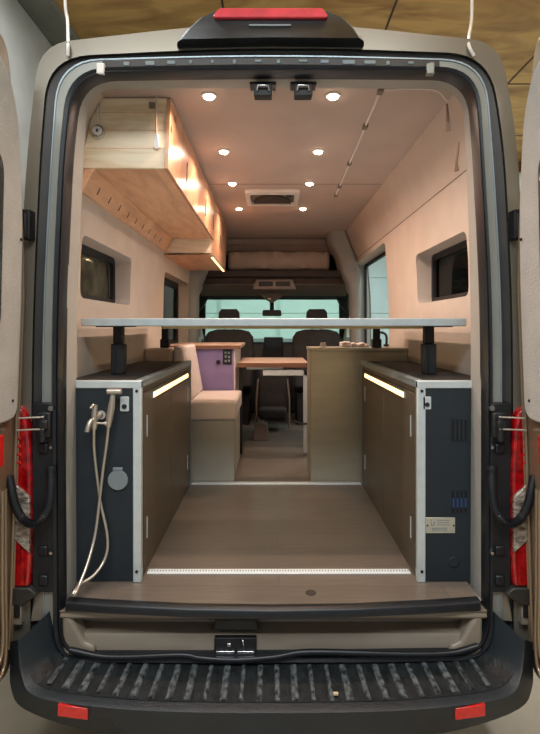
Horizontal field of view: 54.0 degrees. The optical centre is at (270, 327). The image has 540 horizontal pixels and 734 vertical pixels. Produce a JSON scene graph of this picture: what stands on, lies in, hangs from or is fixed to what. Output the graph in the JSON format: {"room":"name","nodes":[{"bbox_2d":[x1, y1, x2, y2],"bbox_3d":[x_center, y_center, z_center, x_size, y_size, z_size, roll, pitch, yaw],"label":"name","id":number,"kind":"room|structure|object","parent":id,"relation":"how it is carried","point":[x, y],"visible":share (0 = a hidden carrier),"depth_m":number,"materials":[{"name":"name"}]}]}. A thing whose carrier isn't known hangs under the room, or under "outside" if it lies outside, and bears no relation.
{"room":"vehicle interior","nodes":[
{"label":"vehicle interior","id":0,"kind":"room"},
{"bbox_2d":[0,0,52,208],"bbox_3d":[-1.560,-0.095,3.620,0.120,3.750,13.200,0,0,0],"label":"wall","id":1,"kind":"structure","parent":0,"point":[25,43],"depth_m":3.20,"materials":[{"name":"grey metal"}]},
{"bbox_2d":[17,0,79,45],"bbox_3d":[-1.400,-2.000,3.620,0.200,0.140,13.200,0,0,0],"label":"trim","id":2,"kind":"structure","parent":1,"relation":"attached to","point":[47,15],"depth_m":3.32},
{"bbox_2d":[76,93,205,377],"bbox_3d":[-0.856,0.025,4.580,0.262,2.050,4.780,0,0,0],"label":"wall","id":3,"kind":"structure","parent":0,"point":[141,268],"depth_m":3.19,"materials":[{"name":"beige fabric"}]},
{"bbox_2d":[80,244,114,302],"bbox_3d":[-0.951,-0.278,2.790,0.061,0.285,0.840,0,0,0],"label":"window","id":4,"kind":"structure","parent":3,"relation":"in","point":[94,279],"depth_m":2.95,"materials":[{"name":"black glass"}]},
{"bbox_2d":[82,98,226,271],"bbox_3d":[-0.636,-0.773,3.767,0.408,0.445,2.947,0,0,0],"label":"upper cabinet","id":5,"kind":"object","parent":3,"relation":"attached to","point":[164,194],"visible":0.95,"depth_m":2.58,"materials":[{"name":"brown wood"}]},
{"bbox_2d":[91,100,104,138],"bbox_3d":[-0.746,-0.912,2.282,0.060,0.188,0.022,0,0,0],"label":"latch","id":6,"kind":"object","parent":5,"relation":"attached to","point":[98,131],"visible":0.95,"depth_m":2.28,"materials":[{"name":"silver metal"}]},
{"bbox_2d":[149,102,154,108],"bbox_3d":[-0.514,-0.961,2.289,0.024,0.026,0.012,0,0,0],"label":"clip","id":7,"kind":"object","parent":5,"relation":"attached to","point":[151,104],"visible":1,"depth_m":2.28,"materials":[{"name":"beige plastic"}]},
{"bbox_2d":[153,96,159,149],"bbox_3d":[-0.495,-0.894,2.287,0.028,0.250,0.012,0,0,0],"label":"strap","id":8,"kind":"object","parent":5,"relation":"hanging from","point":[156,146],"visible":0.94,"depth_m":2.28,"materials":[{"name":"beige fabric"}]},
{"bbox_2d":[163,277,177,343],"bbox_3d":[-0.956,-0.135,4.800,0.025,0.630,1.200,0,0,0],"label":"window","id":9,"kind":"structure","parent":3,"relation":"in","point":[170,302],"depth_m":5.08,"materials":[{"name":"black glass"}]},
{"bbox_2d":[188,271,207,341],"bbox_3d":[-0.700,0.015,5.670,0.330,2.030,0.480,0,0,0],"label":"trim","id":10,"kind":"structure","parent":3,"relation":"attached to","point":[197,278],"depth_m":5.49,"materials":[{"name":"grey plastic"}]},
{"bbox_2d":[0,666,539,733],"bbox_3d":[0.690,1.830,3.620,4.620,0.100,13.200,0,0,0],"label":"floor","id":11,"kind":"structure","parent":0,"point":[14,719],"depth_m":2.39,"materials":[{"name":"beige concrete"}]},
{"bbox_2d":[0,8,539,733],"bbox_3d":[0.014,0.127,4.095,2.108,2.627,5.750,0,0,0],"label":"camper van","id":12,"kind":"object","parent":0,"point":[104,666],"visible":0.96,"depth_m":1.99,"materials":[{"name":"brown metal"}]},
{"bbox_2d":[15,405,32,585],"bbox_3d":[-0.970,0.631,2.033,0.141,0.682,0.095,0,0,0],"label":"tail light","id":13,"kind":"object","parent":12,"relation":"on","point":[23,439],"depth_m":1.98,"materials":[{"name":"red plastic"}]},
{"bbox_2d":[64,0,69,56],"bbox_3d":[-0.796,-1.403,2.074,0.022,0.747,0.166,0,0,-25],"label":"rope","id":14,"kind":"object","parent":12,"relation":"attached to","point":[65,1],"visible":0.92,"depth_m":2.11,"materials":[{"name":"white fabric"}]},
{"bbox_2d":[254,84,271,99],"bbox_3d":[-0.031,-0.922,2.072,0.071,0.047,0.045,0,0,0],"label":"latch","id":15,"kind":"object","parent":12,"relation":"attached to","point":[260,92],"depth_m":2.05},
{"bbox_2d":[294,84,312,99],"bbox_3d":[0.126,-0.922,2.072,0.071,0.047,0.045,0,0,0],"label":"latch","id":16,"kind":"object","parent":12,"relation":"attached to","point":[300,92],"depth_m":2.05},
{"bbox_2d":[467,0,474,56],"bbox_3d":[0.781,-1.402,2.074,0.031,0.750,0.166,0,0,18],"label":"rope","id":17,"kind":"object","parent":12,"relation":"attached to","point":[469,47],"visible":0.91,"depth_m":2.11,"materials":[{"name":"white fabric"}]},
{"bbox_2d":[510,405,527,585],"bbox_3d":[0.974,0.631,2.027,0.141,0.682,0.106,0,0,0],"label":"tail light","id":18,"kind":"object","parent":12,"relation":"on","point":[518,439],"depth_m":1.98,"materials":[{"name":"red plastic"}]},
{"bbox_2d":[68,412,476,603],"bbox_3d":[0.033,1.045,4.457,1.795,0.030,5.026,0,0,0],"label":"floor","id":19,"kind":"structure","parent":0,"point":[213,526],"depth_m":2.52,"materials":[{"name":"brown plastic"}]},
{"bbox_2d":[75,360,190,581],"bbox_3d":[-0.684,0.621,2.808,0.337,0.818,1.339,0,0,0],"label":"base cabinet","id":20,"kind":"object","parent":19,"relation":"on","point":[147,472],"visible":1,"depth_m":2.15,"materials":[{"name":"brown laminate"}]},
{"bbox_2d":[71,389,121,596],"bbox_3d":[-0.697,0.623,2.073,0.205,0.766,0.119,0,0,-43],"label":"shower","id":21,"kind":"object","parent":20,"relation":"attached to","point":[93,422],"visible":1,"depth_m":2.10,"materials":[{"name":"metal"}]},
{"bbox_2d":[90,404,97,429],"bbox_3d":[-0.701,0.352,2.096,0.024,0.107,0.041,0,0,0],"label":"tap","id":22,"kind":"object","parent":21,"relation":"on","point":[94,416],"depth_m":2.09,"materials":[{"name":"metal"}]},
{"bbox_2d":[120,396,128,410],"bbox_3d":[-0.593,0.308,2.148,0.036,0.060,0.008,0,0,0],"label":"switch plate","id":23,"kind":"object","parent":20,"relation":"attached to","point":[124,400],"depth_m":2.14,"materials":[{"name":"metal"}]},
{"bbox_2d":[144,344,241,481],"bbox_3d":[-0.543,0.578,3.875,0.620,0.905,0.690,0,0,0],"label":"bench","id":24,"kind":"object","parent":19,"relation":"on","point":[215,414],"visible":0.54,"depth_m":3.55,"materials":[{"name":"grey laminate"}]},
{"bbox_2d":[174,344,202,399],"bbox_3d":[-0.597,0.310,3.875,0.116,0.370,0.650,0,0,0],"label":"cushion","id":25,"kind":"object","parent":24,"relation":"on","point":[184,352],"depth_m":3.84,"materials":[{"name":"fabric"}]},
{"bbox_2d":[191,390,241,419],"bbox_3d":[-0.541,0.555,3.875,0.617,0.121,0.690,0,0,0],"label":"seat cushion","id":26,"kind":"object","parent":24,"relation":"on","point":[205,404],"depth_m":3.54,"materials":[{"name":"fabric"}]},
{"bbox_2d":[170,342,244,389],"bbox_3d":[-0.550,0.583,4.612,0.612,0.894,0.816,0,0,0],"label":"cabinet","id":27,"kind":"object","parent":19,"relation":"on","point":[217,361],"visible":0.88,"depth_m":4.24,"materials":[{"name":"laminate"}]},
{"bbox_2d":[170,342,244,347],"bbox_3d":[-0.550,0.150,4.615,0.610,0.028,0.810,0,0,0],"label":"countertop","id":28,"kind":"structure","parent":27,"relation":"on","point":[241,344],"depth_m":4.65,"materials":[{"name":"brown wood"}]},
{"bbox_2d":[204,309,253,424],"bbox_3d":[-0.455,0.412,5.875,0.540,1.235,0.690,0,0,0],"label":"chair","id":29,"kind":"object","parent":19,"relation":"on","point":[219,335],"visible":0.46,"depth_m":5.66,"materials":[{"name":"grey fabric"}]},
{"bbox_2d":[239,367,241,453],"bbox_3d":[-0.248,0.674,4.340,0.027,0.712,0.040,0,0,0],"label":"post","id":30,"kind":"object","parent":19,"relation":"on","point":[240,368],"visible":0.58,"depth_m":4.32,"materials":[{"name":"black metal"}]},
{"bbox_2d":[253,414,268,439],"bbox_3d":[-0.093,0.913,4.920,0.148,0.233,0.140,0,0,0],"label":"box","id":31,"kind":"object","parent":19,"relation":"on","point":[261,427],"visible":1,"depth_m":4.85,"materials":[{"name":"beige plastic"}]},
{"bbox_2d":[238,357,306,452],"bbox_3d":[0.016,0.644,4.631,0.570,0.732,0.738,0,0,0],"label":"folding table","id":32,"kind":"object","parent":19,"relation":"on","point":[249,362],"visible":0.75,"depth_m":4.28,"materials":[{"name":"brown wood"}]},
{"bbox_2d":[256,369,289,427],"bbox_3d":[0.020,0.731,5.430,0.360,0.601,0.420,0,0,0],"label":"folding stool","id":33,"kind":"object","parent":19,"relation":"on","point":[272,389],"visible":0.85,"depth_m":5.52,"materials":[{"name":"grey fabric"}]},
{"bbox_2d":[259,406,286,419],"bbox_3d":[0.020,0.860,5.370,0.280,0.100,0.300,0,0,0],"label":"cushion","id":34,"kind":"object","parent":33,"relation":"on","point":[271,412],"depth_m":5.23,"materials":[{"name":"grey fabric"}]},
{"bbox_2d":[202,337,343,411],"bbox_3d":[0.025,0.564,6.580,1.750,0.913,0.560,0,0,0],"label":"dashboard","id":35,"kind":"object","parent":19,"relation":"on","point":[268,346],"visible":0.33,"depth_m":6.37,"materials":[{"name":"black plastic"}]},
{"bbox_2d":[191,482,360,484],"bbox_3d":[0.033,1.026,3.507,1.120,0.007,0.050,0,0,0],"label":"threshold strip","id":36,"kind":"object","parent":19,"relation":"on","point":[192,483],"visible":1,"depth_m":3.49,"materials":[{"name":"silver metal"}]},
{"bbox_2d":[147,569,410,573],"bbox_3d":[0.033,1.026,2.235,1.105,0.007,0.040,0,0,0],"label":"threshold strip","id":37,"kind":"object","parent":19,"relation":"on","point":[150,571],"visible":1,"depth_m":2.23,"materials":[{"name":"silver metal"}]},
{"bbox_2d":[305,590,315,595],"bbox_3d":[0.155,1.028,2.060,0.042,0.003,0.042,0,0,0],"label":"cap","id":38,"kind":"object","parent":19,"relation":"on","point":[308,592],"visible":1,"depth_m":2.06,"materials":[{"name":"brown plastic"}]},
{"bbox_2d":[292,309,341,424],"bbox_3d":[0.497,0.412,5.875,0.540,1.235,0.690,0,0,0],"label":"chair","id":39,"kind":"object","parent":19,"relation":"on","point":[301,339],"visible":0.46,"depth_m":5.66,"materials":[{"name":"grey fabric"}]},
{"bbox_2d":[292,377,302,391],"bbox_3d":[0.497,0.620,5.950,0.500,0.140,0.540,0,0,0],"label":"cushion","id":40,"kind":"object","parent":39,"relation":"on","point":[297,388],"depth_m":5.69,"materials":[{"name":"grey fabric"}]},
{"bbox_2d":[306,346,407,481],"bbox_3d":[0.589,0.583,3.725,0.657,0.895,0.370,0,0,0],"label":"base cabinet","id":41,"kind":"object","parent":19,"relation":"on","point":[333,372],"visible":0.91,"depth_m":3.55,"materials":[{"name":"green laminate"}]},
{"bbox_2d":[306,346,407,350],"bbox_3d":[0.589,0.146,3.725,0.657,0.022,0.370,0,0,0],"label":"countertop","id":42,"kind":"structure","parent":41,"relation":"on","point":[311,348],"depth_m":3.54,"materials":[{"name":"brown laminate"}]},
{"bbox_2d":[339,341,368,346],"bbox_3d":[0.593,0.116,3.785,0.185,0.036,0.189,0,0,0],"label":"dish towel","id":43,"kind":"object","parent":42,"relation":"on","point":[342,344],"visible":0.98,"depth_m":3.73,"materials":[{"name":"fabric"}]},
{"bbox_2d":[380,331,388,345],"bbox_3d":[0.801,0.078,3.860,0.119,0.112,0.040,0,0,0],"label":"faucet","id":44,"kind":"object","parent":42,"relation":"on","point":[381,332],"visible":0.64,"depth_m":3.85,"materials":[{"name":"metal"}]},
{"bbox_2d":[361,360,471,581],"bbox_3d":[0.750,0.621,2.808,0.333,0.818,1.338,0,0,0],"label":"base cabinet","id":45,"kind":"object","parent":19,"relation":"on","point":[416,426],"visible":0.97,"depth_m":2.15,"materials":[{"name":"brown laminate"}]},
{"bbox_2d":[81,318,465,373],"bbox_3d":[0.012,0.086,2.998,1.700,0.258,1.325,0,0,0],"label":"platform","id":46,"kind":"object","parent":45,"relation":"on","point":[428,349],"visible":1,"depth_m":2.34,"materials":[{"name":"metal"}]},
{"bbox_2d":[423,396,430,408],"bbox_3d":[0.632,0.304,2.148,0.034,0.052,0.008,0,0,0],"label":"switch plate","id":47,"kind":"object","parent":45,"relation":"attached to","point":[426,399],"depth_m":2.14,"materials":[{"name":"metal"}]},
{"bbox_2d":[451,490,466,512],"bbox_3d":[0.763,0.705,2.149,0.064,0.092,0.004,0,0,0],"label":"vent","id":48,"kind":"object","parent":45,"relation":"attached to","point":[458,497],"depth_m":2.15,"materials":[{"name":"black"}]},
{"bbox_2d":[451,418,466,440],"bbox_3d":[0.763,0.413,2.149,0.064,0.092,0.004,0,0,0],"label":"vent","id":49,"kind":"object","parent":45,"relation":"attached to","point":[458,425],"depth_m":2.15,"materials":[{"name":"black plastic"}]},
{"bbox_2d":[208,255,336,299],"bbox_3d":[0.040,-0.720,6.545,1.680,0.740,0.050,0,0,0],"label":"wall","id":50,"kind":"structure","parent":0,"point":[332,266],"depth_m":6.52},
{"bbox_2d":[200,239,346,302],"bbox_3d":[0.030,-0.649,6.080,1.660,0.732,0.880,0,0,0],"label":"shelf","id":51,"kind":"object","parent":50,"relation":"attached to","point":[271,285],"visible":0.71,"depth_m":5.77,"materials":[{"name":"beige plastic"}]},
{"bbox_2d":[259,282,272,285],"bbox_3d":[-0.055,-0.470,5.648,0.150,0.050,0.012,0,0,0],"label":"vent","id":52,"kind":"object","parent":51,"relation":"attached to","point":[260,283],"depth_m":5.64,"materials":[{"name":"black plastic"}]},
{"bbox_2d":[262,302,280,315],"bbox_3d":[0.010,-0.221,6.046,0.217,0.172,0.092,0,0,0],"label":"rearview mirror","id":53,"kind":"object","parent":51,"relation":"hanging from","point":[271,312],"visible":0.96,"depth_m":6.00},
{"bbox_2d":[228,250,329,269],"bbox_3d":[0.085,-0.735,6.000,1.110,0.238,0.563,0,0,0],"label":"bedding","id":54,"kind":"object","parent":51,"relation":"on","point":[245,260],"visible":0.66,"depth_m":5.74,"materials":[{"name":"beige fabric"}]},
{"bbox_2d":[276,282,289,285],"bbox_3d":[0.125,-0.470,5.648,0.150,0.050,0.012,0,0,0],"label":"vent","id":55,"kind":"object","parent":51,"relation":"attached to","point":[277,283],"depth_m":5.64,"materials":[{"name":"black plastic"}]},
{"bbox_2d":[101,88,451,238],"bbox_3d":[0.025,-1.010,4.103,1.500,0.020,3.835,0,0,0],"label":"ceiling","id":56,"kind":"structure","parent":0,"point":[270,143],"depth_m":2.90,"materials":[{"name":"grey fabric"}]},
{"bbox_2d":[201,92,216,99],"bbox_3d":[-0.266,-0.991,2.275,0.068,0.020,0.068,0,0,0],"label":"recessed light","id":57,"kind":"object","parent":56,"relation":"in","point":[206,95],"visible":1,"depth_m":2.26,"materials":[{"name":"white plastic"}]},
{"bbox_2d":[218,149,229,154],"bbox_3d":[-0.266,-0.991,2.990,0.068,0.020,0.068,0,0,0],"label":"recessed light","id":58,"kind":"object","parent":56,"relation":"in","point":[222,151],"visible":1,"depth_m":2.97,"materials":[{"name":"white plastic"}]},
{"bbox_2d":[227,181,236,185],"bbox_3d":[-0.266,-0.991,3.650,0.068,0.020,0.068,0,0,0],"label":"recessed light","id":59,"kind":"object","parent":56,"relation":"in","point":[232,183],"visible":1,"depth_m":3.63,"materials":[{"name":"white plastic"}]},
{"bbox_2d":[245,189,299,205],"bbox_3d":[0.010,-0.987,4.040,0.400,0.028,0.440,0,0,0],"label":"ceiling vent","id":60,"kind":"object","parent":56,"relation":"in","point":[254,197],"visible":1,"depth_m":3.99,"materials":[{"name":"white plastic"}]},
{"bbox_2d":[305,181,314,185],"bbox_3d":[0.266,-0.991,3.650,0.068,0.020,0.068,0,0,0],"label":"recessed light","id":61,"kind":"object","parent":56,"relation":"in","point":[309,183],"visible":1,"depth_m":3.63,"materials":[{"name":"white plastic"}]},
{"bbox_2d":[312,149,323,154],"bbox_3d":[0.266,-0.991,2.990,0.068,0.020,0.068,0,0,0],"label":"recessed light","id":62,"kind":"object","parent":56,"relation":"in","point":[316,151],"visible":1,"depth_m":2.97,"materials":[{"name":"white plastic"}]},
{"bbox_2d":[325,92,340,99],"bbox_3d":[0.266,-0.991,2.275,0.068,0.020,0.068,0,0,0],"label":"recessed light","id":63,"kind":"object","parent":56,"relation":"in","point":[330,95],"visible":1,"depth_m":2.26,"materials":[{"name":"white plastic"}]},
{"bbox_2d":[334,89,447,196],"bbox_3d":[0.591,-0.972,3.100,0.291,0.057,1.800,0,0,0],"label":"rail","id":64,"kind":"object","parent":56,"relation":"attached to","point":[379,91],"visible":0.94,"depth_m":2.54,"materials":[{"name":"grey metal"}]},
{"bbox_2d":[446,104,450,131],"bbox_3d":[0.742,-0.880,2.220,0.022,0.117,0.016,0,0,0],"label":"rope","id":65,"kind":"object","parent":64,"relation":"hanging from","point":[448,127],"visible":1,"depth_m":2.21,"materials":[{"name":"brown"}]},
{"bbox_2d":[55,0,539,162],"bbox_3d":[0.850,-2.018,3.620,4.300,0.104,13.200,0,0,0],"label":"ceiling","id":66,"kind":"structure","parent":0,"point":[511,28],"depth_m":3.37,"materials":[{"name":"brown wood"}]},
{"bbox_2d":[206,313,388,313],"bbox_3d":[0.740,-0.095,10.270,4.720,3.750,0.100,0,0,0],"label":"wall","id":67,"kind":"structure","parent":0,"point":[206,313],"depth_m":10.22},
{"bbox_2d":[206,256,388,345],"bbox_3d":[0.575,-0.055,10.125,4.050,3.630,0.110,0,0,0],"label":"garage door","id":68,"kind":"structure","parent":67,"relation":"in","point":[378,280],"depth_m":10.12,"materials":[{"name":"glass"}]},
{"bbox_2d":[343,95,470,374],"bbox_3d":[0.913,0.025,4.580,0.277,2.050,4.780,0,0,0],"label":"wall","id":69,"kind":"structure","parent":0,"point":[441,223],"depth_m":3.11,"materials":[{"name":"beige fabric"}]},
{"bbox_2d":[66,79,481,600],"bbox_3d":[0.009,0.018,2.116,1.733,2.064,0.148,0,0,0],"label":"trim","id":70,"kind":"structure","parent":69,"relation":"attached to","point":[73,267],"depth_m":2.10,"materials":[{"name":"beige fabric"}]},
{"bbox_2d":[326,230,360,342],"bbox_3d":[0.765,0.015,5.670,0.330,2.030,0.480,0,0,0],"label":"trim","id":71,"kind":"structure","parent":69,"relation":"attached to","point":[338,242],"depth_m":5.47,"materials":[{"name":"grey plastic"}]},
{"bbox_2d":[364,251,385,343],"bbox_3d":[1.006,-0.220,4.890,0.025,0.900,1.500,0,0,0],"label":"window","id":72,"kind":"structure","parent":69,"relation":"in","point":[383,254],"depth_m":5.61,"materials":[{"name":"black glass"}]},
{"bbox_2d":[358,169,466,257],"bbox_3d":[0.903,-0.293,3.805,0.039,0.846,3.230,0,0,0],"label":"trim","id":73,"kind":"structure","parent":69,"relation":"attached to","point":[466,169],"depth_m":3.09,"materials":[{"name":"beige plastic"}]},
{"bbox_2d":[431,239,468,301],"bbox_3d":[1.006,-0.302,2.890,0.048,0.305,0.860,0,0,0],"label":"window","id":74,"kind":"structure","parent":69,"relation":"in","point":[449,266],"depth_m":3.01,"materials":[{"name":"black glass"}]},
{"bbox_2d":[454,142,458,171],"bbox_3d":[0.798,-0.736,2.280,0.025,0.129,0.016,0,0,0],"label":"rope","id":75,"kind":"object","parent":69,"relation":"hanging from","point":[456,167],"visible":1,"depth_m":2.27,"materials":[{"name":"brown"}]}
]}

